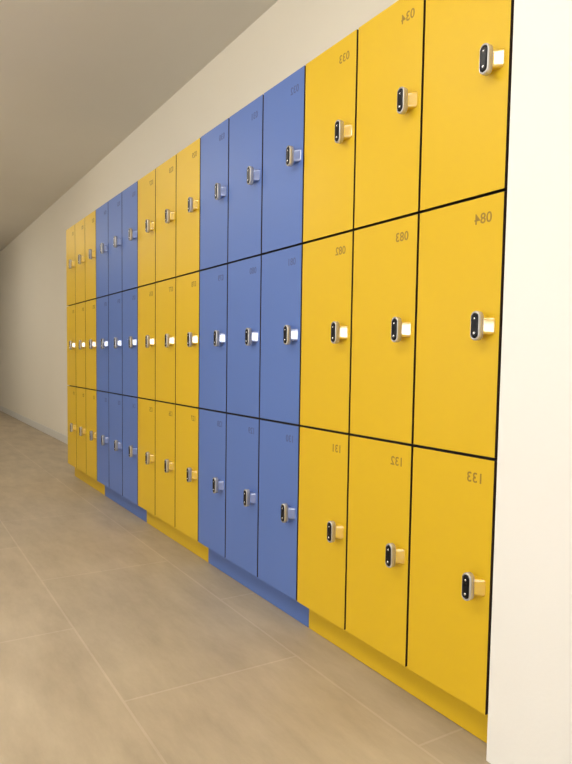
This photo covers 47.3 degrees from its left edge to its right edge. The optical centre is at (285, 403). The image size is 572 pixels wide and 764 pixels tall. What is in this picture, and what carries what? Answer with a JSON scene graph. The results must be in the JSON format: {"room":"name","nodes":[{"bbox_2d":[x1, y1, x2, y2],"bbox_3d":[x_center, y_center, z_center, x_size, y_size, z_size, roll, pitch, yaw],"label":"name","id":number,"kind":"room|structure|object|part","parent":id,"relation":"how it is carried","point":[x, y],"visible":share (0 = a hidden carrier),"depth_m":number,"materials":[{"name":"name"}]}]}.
{"room":"locker room","nodes":[
{"label":"locker room","id":0,"kind":"room"},
{"bbox_2d":[0,0,277,251],"bbox_3d":[-2.986,-2.242,4.451,4.282,0.100,17.400,-2,5,-31],"label":"ceiling","id":1,"kind":"structure","parent":0,"point":[78,77],"depth_m":4.25,"materials":[{"name":"paint"}]},
{"bbox_2d":[0,0,397,435],"bbox_3d":[-2.383,-0.956,7.441,0.200,2.850,13.104,-2,5,-31],"label":"wall","id":2,"kind":"structure","parent":0,"point":[290,34],"depth_m":5.71,"materials":[{"name":"beige paint"}]},
{"bbox_2d":[0,406,67,443],"bbox_3d":[-3.619,0.282,9.319,0.012,0.090,8.380,-2,5,-31],"label":"baseboard","id":3,"kind":"structure","parent":2,"relation":"attached to","point":[49,431],"depth_m":8.99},
{"bbox_2d":[0,411,489,763],"bbox_3d":[-3.030,0.701,4.649,4.282,0.100,17.400,-2,5,-31],"label":"floor","id":4,"kind":"structure","parent":0,"point":[120,643],"depth_m":2.17,"materials":[{"name":"beige tile"}]},
{"bbox_2d":[66,225,76,467],"bbox_3d":[-1.553,-0.459,5.405,0.517,1.924,0.298,-2,5,-31],"label":"tall cabinet","id":5,"kind":"object","parent":4,"relation":"on","point":[70,233],"visible":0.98,"depth_m":5.27,"materials":[{"name":"yellow laminate"}]},
{"bbox_3d":[-1.734,-0.472,5.293,0.018,0.646,0.292,-2,5,-31],"label":"door","id":6,"kind":"part","parent":5,"relation":"part of","materials":[{"name":"yellow laminate"}]},
{"bbox_3d":[-1.724,-1.107,5.250,0.018,0.614,0.292,-2,5,-31],"label":"door","id":7,"kind":"part","parent":5,"relation":"part of","materials":[{"name":"yellow laminate"}]},
{"bbox_3d":[-1.744,0.182,5.337,0.018,0.650,0.292,-2,5,-31],"label":"door","id":8,"kind":"part","parent":5,"relation":"part of","materials":[{"name":"yellow laminate"}]},
{"bbox_2d":[75,218,87,473],"bbox_3d":[-1.397,-0.439,5.149,0.517,1.924,0.298,-2,5,-31],"label":"tall cabinet","id":9,"kind":"object","parent":4,"relation":"on","point":[81,388],"visible":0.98,"depth_m":5.02,"materials":[{"name":"yellow laminate"}]},
{"bbox_3d":[-1.568,-1.088,4.995,0.018,0.614,0.292,-2,5,-31],"label":"door","id":10,"kind":"part","parent":9,"relation":"part of","materials":[{"name":"yellow laminate"}]},
{"bbox_3d":[-1.587,0.201,5.082,0.018,0.650,0.292,-2,5,-31],"label":"door","id":11,"kind":"part","parent":9,"relation":"part of","materials":[{"name":"yellow laminate"}]},
{"bbox_3d":[-1.578,-0.452,5.038,0.018,0.646,0.292,-2,5,-31],"label":"door","id":12,"kind":"part","parent":9,"relation":"part of","materials":[{"name":"yellow laminate"}]},
{"bbox_2d":[75,468,104,494],"bbox_3d":[-1.372,0.576,5.242,0.424,0.118,0.899,-2,5,-31],"label":"plinth","id":13,"kind":"object","parent":4,"relation":"on","point":[92,482],"visible":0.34,"depth_m":5.08,"materials":[{"name":"yellow laminate"}]},
{"bbox_2d":[85,210,98,479],"bbox_3d":[-1.241,-0.420,4.894,0.517,1.924,0.298,-2,5,-31],"label":"tall cabinet","id":14,"kind":"object","parent":4,"relation":"on","point":[90,220],"visible":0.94,"depth_m":4.76,"materials":[{"name":"yellow laminate"}]},
{"bbox_3d":[-1.422,-0.433,4.782,0.018,0.646,0.292,-2,5,-31],"label":"door","id":15,"kind":"part","parent":14,"relation":"part of","materials":[{"name":"yellow laminate"}]},
{"bbox_3d":[-1.412,-1.068,4.739,0.018,0.614,0.292,-2,5,-31],"label":"door","id":16,"kind":"part","parent":14,"relation":"part of","materials":[{"name":"yellow laminate"}]},
{"bbox_3d":[-1.431,0.221,4.826,0.018,0.650,0.292,-2,5,-31],"label":"door","id":17,"kind":"part","parent":14,"relation":"part of","materials":[{"name":"yellow laminate"}]},
{"bbox_2d":[96,202,111,487],"bbox_3d":[-1.085,-0.400,4.638,0.517,1.924,0.298,-2,5,-31],"label":"tall cabinet","id":18,"kind":"object","parent":4,"relation":"on","point":[102,269],"visible":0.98,"depth_m":4.51,"materials":[{"name":"blue laminate"}]},
{"bbox_3d":[-1.266,-0.413,4.527,0.018,0.646,0.292,-2,5,-31],"label":"door","id":19,"kind":"part","parent":18,"relation":"part of","materials":[{"name":"blue laminate"}]},
{"bbox_3d":[-1.256,-1.049,4.484,0.018,0.614,0.292,-2,5,-31],"label":"door","id":20,"kind":"part","parent":18,"relation":"part of","materials":[{"name":"blue laminate"}]},
{"bbox_3d":[-1.234,-1.045,4.383,0.018,0.073,0.028,-2,5,-31],"label":"lock plate","id":21,"kind":"part","parent":18,"relation":"part of","materials":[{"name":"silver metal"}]},
{"bbox_3d":[-1.275,0.240,4.571,0.018,0.650,0.292,-2,5,-31],"label":"door","id":22,"kind":"part","parent":18,"relation":"part of","materials":[{"name":"blue laminate"}]},
{"bbox_3d":[-1.254,0.249,4.470,0.018,0.073,0.028,-2,5,-31],"label":"lock plate","id":23,"kind":"part","parent":18,"relation":"part of","materials":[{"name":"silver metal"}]},
{"bbox_2d":[108,192,124,495],"bbox_3d":[-0.929,-0.381,4.383,0.517,1.924,0.298,-2,5,-31],"label":"tall cabinet","id":24,"kind":"object","parent":4,"relation":"on","point":[115,204],"visible":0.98,"depth_m":4.25,"materials":[{"name":"blue laminate"}]},
{"bbox_3d":[-1.100,-1.029,4.228,0.018,0.614,0.292,-2,5,-31],"label":"door","id":25,"kind":"part","parent":24,"relation":"part of","materials":[{"name":"blue laminate"}]},
{"bbox_3d":[-1.119,0.260,4.315,0.018,0.650,0.292,-2,5,-31],"label":"door","id":26,"kind":"part","parent":24,"relation":"part of","materials":[{"name":"blue laminate"}]},
{"bbox_3d":[-1.097,0.269,4.214,0.018,0.073,0.028,-2,5,-31],"label":"lock plate","id":27,"kind":"part","parent":24,"relation":"part of","materials":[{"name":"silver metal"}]},
{"bbox_3d":[-1.110,-0.394,4.271,0.018,0.646,0.292,-2,5,-31],"label":"door","id":28,"kind":"part","parent":24,"relation":"part of","materials":[{"name":"blue laminate"}]},
{"bbox_3d":[-1.088,-0.389,4.170,0.018,0.073,0.028,-2,5,-31],"label":"lock plate","id":29,"kind":"part","parent":24,"relation":"part of","materials":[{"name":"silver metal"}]},
{"bbox_2d":[105,486,146,521],"bbox_3d":[-0.904,0.635,4.476,0.424,0.118,0.899,-2,5,-31],"label":"plinth","id":30,"kind":"object","parent":4,"relation":"on","point":[119,499],"visible":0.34,"depth_m":4.32,"materials":[{"name":"blue laminate"}]},
{"bbox_2d":[122,181,140,504],"bbox_3d":[-0.773,-0.361,4.127,0.517,1.924,0.298,-2,5,-31],"label":"tall cabinet","id":31,"kind":"object","parent":4,"relation":"on","point":[129,195],"visible":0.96,"depth_m":4.00,"materials":[{"name":"blue laminate"}]},
{"bbox_3d":[-0.954,-0.374,4.016,0.018,0.646,0.292,-2,5,-31],"label":"door","id":32,"kind":"part","parent":31,"relation":"part of","materials":[{"name":"blue laminate"}]},
{"bbox_3d":[-0.944,-1.010,3.973,0.018,0.614,0.292,-2,5,-31],"label":"door","id":33,"kind":"part","parent":31,"relation":"part of","materials":[{"name":"blue laminate"}]},
{"bbox_3d":[-0.963,0.280,4.060,0.018,0.650,0.292,-2,5,-31],"label":"door","id":34,"kind":"part","parent":31,"relation":"part of","materials":[{"name":"blue laminate"}]},
{"bbox_3d":[-0.932,-0.369,3.914,0.018,0.073,0.028,-2,5,-31],"label":"lock plate","id":35,"kind":"part","parent":31,"relation":"part of","materials":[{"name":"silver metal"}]},
{"bbox_3d":[-0.922,-1.006,3.872,0.018,0.073,0.028,-2,5,-31],"label":"lock plate","id":36,"kind":"part","parent":31,"relation":"part of","materials":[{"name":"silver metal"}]},
{"bbox_3d":[-0.941,0.288,3.959,0.018,0.073,0.028,-2,5,-31],"label":"lock plate","id":37,"kind":"part","parent":31,"relation":"part of","materials":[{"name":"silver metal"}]},
{"bbox_2d":[138,169,158,514],"bbox_3d":[-0.617,-0.342,3.872,0.517,1.924,0.298,-2,5,-31],"label":"tall cabinet","id":38,"kind":"object","parent":4,"relation":"on","point":[147,282],"visible":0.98,"depth_m":3.75,"materials":[{"name":"yellow laminate"}]},
{"bbox_3d":[-0.807,0.299,3.804,0.018,0.650,0.292,-2,5,-31],"label":"door","id":39,"kind":"part","parent":38,"relation":"part of","materials":[{"name":"yellow laminate"}]},
{"bbox_3d":[-0.797,-0.354,3.760,0.018,0.646,0.292,-2,5,-31],"label":"door","id":40,"kind":"part","parent":38,"relation":"part of","materials":[{"name":"yellow laminate"}]},
{"bbox_3d":[-0.776,-0.350,3.659,0.018,0.073,0.028,-2,5,-31],"label":"lock plate","id":41,"kind":"part","parent":38,"relation":"part of","materials":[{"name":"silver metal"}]},
{"bbox_3d":[-0.788,-0.990,3.717,0.018,0.614,0.292,-2,5,-31],"label":"door","id":42,"kind":"part","parent":38,"relation":"part of","materials":[{"name":"yellow laminate"}]},
{"bbox_3d":[-0.785,0.308,3.703,0.018,0.073,0.028,-2,5,-31],"label":"lock plate","id":43,"kind":"part","parent":38,"relation":"part of","materials":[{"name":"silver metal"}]},
{"bbox_3d":[-0.766,-0.986,3.616,0.018,0.073,0.028,-2,5,-31],"label":"lock plate","id":44,"kind":"part","parent":38,"relation":"part of","materials":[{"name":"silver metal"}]},
{"bbox_2d":[155,154,178,526],"bbox_3d":[-0.460,-0.322,3.616,0.517,1.924,0.298,-2,5,-31],"label":"tall cabinet","id":45,"kind":"object","parent":4,"relation":"on","point":[165,408],"visible":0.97,"depth_m":3.48,"materials":[{"name":"yellow laminate"}]},
{"bbox_3d":[-0.641,-0.335,3.505,0.018,0.646,0.292,-2,5,-31],"label":"door","id":46,"kind":"part","parent":45,"relation":"part of","materials":[{"name":"yellow laminate"}]},
{"bbox_3d":[-0.651,0.319,3.549,0.018,0.650,0.292,-2,5,-31],"label":"door","id":47,"kind":"part","parent":45,"relation":"part of","materials":[{"name":"yellow laminate"}]},
{"bbox_3d":[-0.629,0.327,3.448,0.018,0.073,0.028,-2,5,-31],"label":"lock plate","id":48,"kind":"part","parent":45,"relation":"part of","materials":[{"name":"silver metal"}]},
{"bbox_3d":[-0.632,-0.971,3.462,0.018,0.614,0.292,-2,5,-31],"label":"door","id":49,"kind":"part","parent":45,"relation":"part of","materials":[{"name":"yellow laminate"}]},
{"bbox_3d":[-0.620,-0.330,3.404,0.018,0.073,0.028,-2,5,-31],"label":"lock plate","id":50,"kind":"part","parent":45,"relation":"part of","materials":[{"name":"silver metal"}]},
{"bbox_3d":[-0.610,-0.967,3.361,0.018,0.073,0.028,-2,5,-31],"label":"lock plate","id":51,"kind":"part","parent":45,"relation":"part of","materials":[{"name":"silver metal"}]},
{"bbox_2d":[147,511,208,561],"bbox_3d":[-0.435,0.694,3.709,0.424,0.118,0.899,-2,5,-31],"label":"plinth","id":52,"kind":"object","parent":4,"relation":"on","point":[194,546],"visible":0.3,"depth_m":3.54,"materials":[{"name":"yellow laminate"}]},
{"bbox_2d":[175,138,202,540],"bbox_3d":[-0.304,-0.302,3.361,0.517,1.924,0.298,-2,5,-31],"label":"tall cabinet","id":53,"kind":"object","parent":4,"relation":"on","point":[188,170],"visible":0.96,"depth_m":3.23,"materials":[{"name":"yellow laminate"}]},
{"bbox_3d":[-0.495,0.338,3.293,0.018,0.650,0.292,-2,5,-31],"label":"door","id":54,"kind":"part","parent":53,"relation":"part of","materials":[{"name":"yellow laminate"}]},
{"bbox_3d":[-0.485,-0.315,3.249,0.018,0.646,0.292,-2,5,-31],"label":"door","id":55,"kind":"part","parent":53,"relation":"part of","materials":[{"name":"yellow laminate"}]},
{"bbox_3d":[-0.476,-0.951,3.207,0.018,0.614,0.292,-2,5,-31],"label":"door","id":56,"kind":"part","parent":53,"relation":"part of","materials":[{"name":"yellow laminate"}]},
{"bbox_3d":[-0.473,0.347,3.192,0.018,0.073,0.028,-2,5,-31],"label":"lock plate","id":57,"kind":"part","parent":53,"relation":"part of","materials":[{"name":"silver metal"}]},
{"bbox_3d":[-0.463,-0.311,3.148,0.018,0.073,0.028,-2,5,-31],"label":"lock plate","id":58,"kind":"part","parent":53,"relation":"part of","materials":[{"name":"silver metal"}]},
{"bbox_3d":[-0.454,-0.947,3.105,0.018,0.073,0.028,-2,5,-31],"label":"lock plate","id":59,"kind":"part","parent":53,"relation":"part of","materials":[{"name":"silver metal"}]},
{"bbox_2d":[198,118,230,557],"bbox_3d":[-0.148,-0.283,3.106,0.517,1.924,0.298,-2,5,-31],"label":"tall cabinet","id":60,"kind":"object","parent":4,"relation":"on","point":[214,184],"visible":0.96,"depth_m":2.98,"materials":[{"name":"blue laminate"}]},
{"bbox_3d":[-0.339,0.358,3.038,0.018,0.650,0.292,-2,5,-31],"label":"door","id":61,"kind":"part","parent":60,"relation":"part of","materials":[{"name":"blue laminate"}]},
{"bbox_3d":[-0.329,-0.296,2.994,0.018,0.646,0.292,-2,5,-31],"label":"door","id":62,"kind":"part","parent":60,"relation":"part of","materials":[{"name":"blue laminate"}]},
{"bbox_3d":[-0.320,-0.932,2.951,0.018,0.614,0.292,-2,5,-31],"label":"door","id":63,"kind":"part","parent":60,"relation":"part of","materials":[{"name":"blue laminate"}]},
{"bbox_3d":[-0.317,0.366,2.937,0.018,0.073,0.028,-2,5,-31],"label":"lock plate","id":64,"kind":"part","parent":60,"relation":"part of","materials":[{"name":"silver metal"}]},
{"bbox_3d":[-0.307,-0.291,2.893,0.018,0.073,0.028,-2,5,-31],"label":"lock plate","id":65,"kind":"part","parent":60,"relation":"part of","materials":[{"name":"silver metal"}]},
{"bbox_3d":[-0.298,-0.928,2.850,0.018,0.073,0.028,-2,5,-31],"label":"lock plate","id":66,"kind":"part","parent":60,"relation":"part of","materials":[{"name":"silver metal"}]},
{"bbox_2d":[226,94,264,576],"bbox_3d":[0.008,-0.263,2.850,0.517,1.924,0.298,-2,5,-31],"label":"tall cabinet","id":67,"kind":"object","parent":4,"relation":"on","point":[245,253],"visible":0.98,"depth_m":2.72,"materials":[{"name":"blue laminate"}]},
{"bbox_3d":[-0.183,0.377,2.783,0.018,0.650,0.292,-2,5,-31],"label":"door","id":68,"kind":"part","parent":67,"relation":"part of","materials":[{"name":"blue laminate"}]},
{"bbox_3d":[-0.173,-0.276,2.739,0.018,0.646,0.292,-2,5,-31],"label":"door","id":69,"kind":"part","parent":67,"relation":"part of","materials":[{"name":"blue laminate"}]},
{"bbox_3d":[-0.164,-0.912,2.696,0.018,0.614,0.292,-2,5,-31],"label":"door","id":70,"kind":"part","parent":67,"relation":"part of","materials":[{"name":"blue laminate"}]},
{"bbox_3d":[-0.161,0.386,2.681,0.018,0.073,0.028,-2,5,-31],"label":"lock plate","id":71,"kind":"part","parent":67,"relation":"part of","materials":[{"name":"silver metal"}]},
{"bbox_3d":[-0.151,-0.272,2.637,0.018,0.073,0.028,-2,5,-31],"label":"lock plate","id":72,"kind":"part","parent":67,"relation":"part of","materials":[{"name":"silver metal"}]},
{"bbox_3d":[-0.142,-0.908,2.594,0.018,0.073,0.028,-2,5,-31],"label":"lock plate","id":73,"kind":"part","parent":67,"relation":"part of","materials":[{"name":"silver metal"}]},
{"bbox_2d":[208,549,308,627],"bbox_3d":[0.033,0.752,2.943,0.424,0.118,0.899,-2,5,-31],"label":"plinth","id":74,"kind":"object","parent":4,"relation":"on","point":[293,608],"visible":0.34,"depth_m":2.75,"materials":[{"name":"blue laminate"}]},
{"bbox_2d":[258,65,306,600],"bbox_3d":[0.164,-0.244,2.595,0.517,1.924,0.298,-2,5,-31],"label":"tall cabinet","id":75,"kind":"object","parent":4,"relation":"on","point":[284,103],"visible":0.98,"depth_m":2.46,"materials":[{"name":"blue laminate"}]},
{"bbox_3d":[-0.027,0.397,2.527,0.018,0.650,0.292,-2,5,-31],"label":"door","id":76,"kind":"part","parent":75,"relation":"part of","materials":[{"name":"blue laminate"}]},
{"bbox_3d":[-0.017,-0.257,2.483,0.018,0.646,0.292,-2,5,-31],"label":"door","id":77,"kind":"part","parent":75,"relation":"part of","materials":[{"name":"blue laminate"}]},
{"bbox_3d":[-0.008,-0.893,2.440,0.018,0.614,0.292,-2,5,-31],"label":"door","id":78,"kind":"part","parent":75,"relation":"part of","materials":[{"name":"blue laminate"}]},
{"bbox_3d":[-0.005,0.405,2.426,0.018,0.073,0.028,-2,5,-31],"label":"lock plate","id":79,"kind":"part","parent":75,"relation":"part of","materials":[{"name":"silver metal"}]},
{"bbox_3d":[0.005,-0.252,2.382,0.018,0.073,0.028,-2,5,-31],"label":"lock plate","id":80,"kind":"part","parent":75,"relation":"part of","materials":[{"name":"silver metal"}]},
{"bbox_3d":[0.014,-0.889,2.339,0.018,0.073,0.028,-2,5,-31],"label":"lock plate","id":81,"kind":"part","parent":75,"relation":"part of","materials":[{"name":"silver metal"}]},
{"bbox_2d":[297,29,358,629],"bbox_3d":[0.320,-0.224,2.339,0.517,1.924,0.298,-2,5,-31],"label":"tall cabinet","id":82,"kind":"object","parent":4,"relation":"on","point":[332,76],"visible":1,"depth_m":2.21,"materials":[{"name":"yellow laminate"}]},
{"bbox_3d":[0.129,0.416,2.272,0.018,0.650,0.292,-2,5,-31],"label":"door","id":83,"kind":"part","parent":82,"relation":"part of","materials":[{"name":"yellow laminate"}]},
{"bbox_3d":[0.139,-0.237,2.228,0.018,0.646,0.292,-2,5,-31],"label":"door","id":84,"kind":"part","parent":82,"relation":"part of","materials":[{"name":"yellow laminate"}]},
{"bbox_3d":[0.148,-0.873,2.185,0.018,0.614,0.292,-2,5,-31],"label":"door","id":85,"kind":"part","parent":82,"relation":"part of","materials":[{"name":"yellow laminate"}]},
{"bbox_3d":[0.151,0.425,2.171,0.018,0.073,0.028,-2,5,-31],"label":"lock plate","id":86,"kind":"part","parent":82,"relation":"part of","materials":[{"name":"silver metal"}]},
{"bbox_3d":[0.161,-0.233,2.126,0.018,0.073,0.028,-2,5,-31],"label":"lock plate","id":87,"kind":"part","parent":82,"relation":"part of","materials":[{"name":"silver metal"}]},
{"bbox_3d":[0.170,-0.869,2.083,0.018,0.073,0.028,-2,5,-31],"label":"lock plate","id":88,"kind":"part","parent":82,"relation":"part of","materials":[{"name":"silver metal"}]},
{"bbox_2d":[346,0,425,666],"bbox_3d":[0.476,-0.205,2.084,0.517,1.924,0.298,-2,5,-31],"label":"tall cabinet","id":89,"kind":"object","parent":4,"relation":"on","point":[391,45],"visible":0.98,"depth_m":1.95,"materials":[{"name":"yellow laminate"}]},
{"bbox_3d":[0.285,0.436,2.016,0.018,0.650,0.292,-2,5,-31],"label":"door","id":90,"kind":"part","parent":89,"relation":"part of","materials":[{"name":"yellow laminate"}]},
{"bbox_3d":[0.295,-0.218,1.972,0.018,0.646,0.292,-2,5,-31],"label":"door","id":91,"kind":"part","parent":89,"relation":"part of","materials":[{"name":"yellow laminate"}]},
{"bbox_3d":[0.304,-0.854,1.929,0.018,0.614,0.292,-2,5,-31],"label":"door","id":92,"kind":"part","parent":89,"relation":"part of","materials":[{"name":"yellow laminate"}]},
{"bbox_3d":[0.307,0.444,1.915,0.018,0.073,0.028,-2,5,-31],"label":"lock plate","id":93,"kind":"part","parent":89,"relation":"part of","materials":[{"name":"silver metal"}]},
{"bbox_3d":[0.317,-0.213,1.871,0.018,0.073,0.028,-2,5,-31],"label":"lock plate","id":94,"kind":"part","parent":89,"relation":"part of","materials":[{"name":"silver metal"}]},
{"bbox_3d":[0.326,-0.850,1.828,0.018,0.073,0.028,-2,5,-31],"label":"lock plate","id":95,"kind":"part","parent":89,"relation":"part of","materials":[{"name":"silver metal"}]},
{"bbox_2d":[309,609,487,742],"bbox_3d":[0.501,0.811,2.176,0.424,0.118,0.899,-2,5,-31],"label":"plinth","id":96,"kind":"object","parent":4,"relation":"on","point":[475,722],"visible":0.26,"depth_m":1.99,"materials":[{"name":"yellow laminate"}]},
{"bbox_2d":[407,0,513,714],"bbox_3d":[0.632,-0.185,1.828,0.517,1.924,0.298,-2,5,-31],"label":"tall cabinet","id":97,"kind":"object","parent":4,"relation":"on","point":[469,43],"visible":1,"depth_m":1.70,"materials":[{"name":"yellow laminate"}]},
{"bbox_3d":[0.441,0.455,1.761,0.018,0.650,0.292,-2,5,-31],"label":"door","id":98,"kind":"part","parent":97,"relation":"part of","materials":[{"name":"yellow laminate"}]},
{"bbox_3d":[0.451,-0.198,1.717,0.018,0.646,0.292,-2,5,-31],"label":"door","id":99,"kind":"part","parent":97,"relation":"part of","materials":[{"name":"yellow laminate"}]},
{"bbox_3d":[0.461,-0.834,1.674,0.018,0.614,0.292,-2,5,-31],"label":"door","id":100,"kind":"part","parent":97,"relation":"part of","materials":[{"name":"yellow laminate"}]},
{"bbox_3d":[0.463,0.464,1.660,0.018,0.073,0.028,-2,5,-31],"label":"lock plate","id":101,"kind":"part","parent":97,"relation":"part of","materials":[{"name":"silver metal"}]},
{"bbox_3d":[0.473,-0.194,1.615,0.018,0.073,0.028,-2,5,-31],"label":"lock plate","id":102,"kind":"part","parent":97,"relation":"part of","materials":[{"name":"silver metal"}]},
{"bbox_3d":[0.482,-0.830,1.572,0.018,0.073,0.028,-2,5,-31],"label":"lock plate","id":103,"kind":"part","parent":97,"relation":"part of","materials":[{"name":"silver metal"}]},
{"bbox_2d":[486,0,571,763],"bbox_3d":[1.938,-0.384,-0.093,0.682,2.850,4.296,-2,5,-31],"label":"wall","id":104,"kind":"structure","parent":0,"point":[530,701],"depth_m":1.50,"materials":[{"name":"white paint"}]}
]}

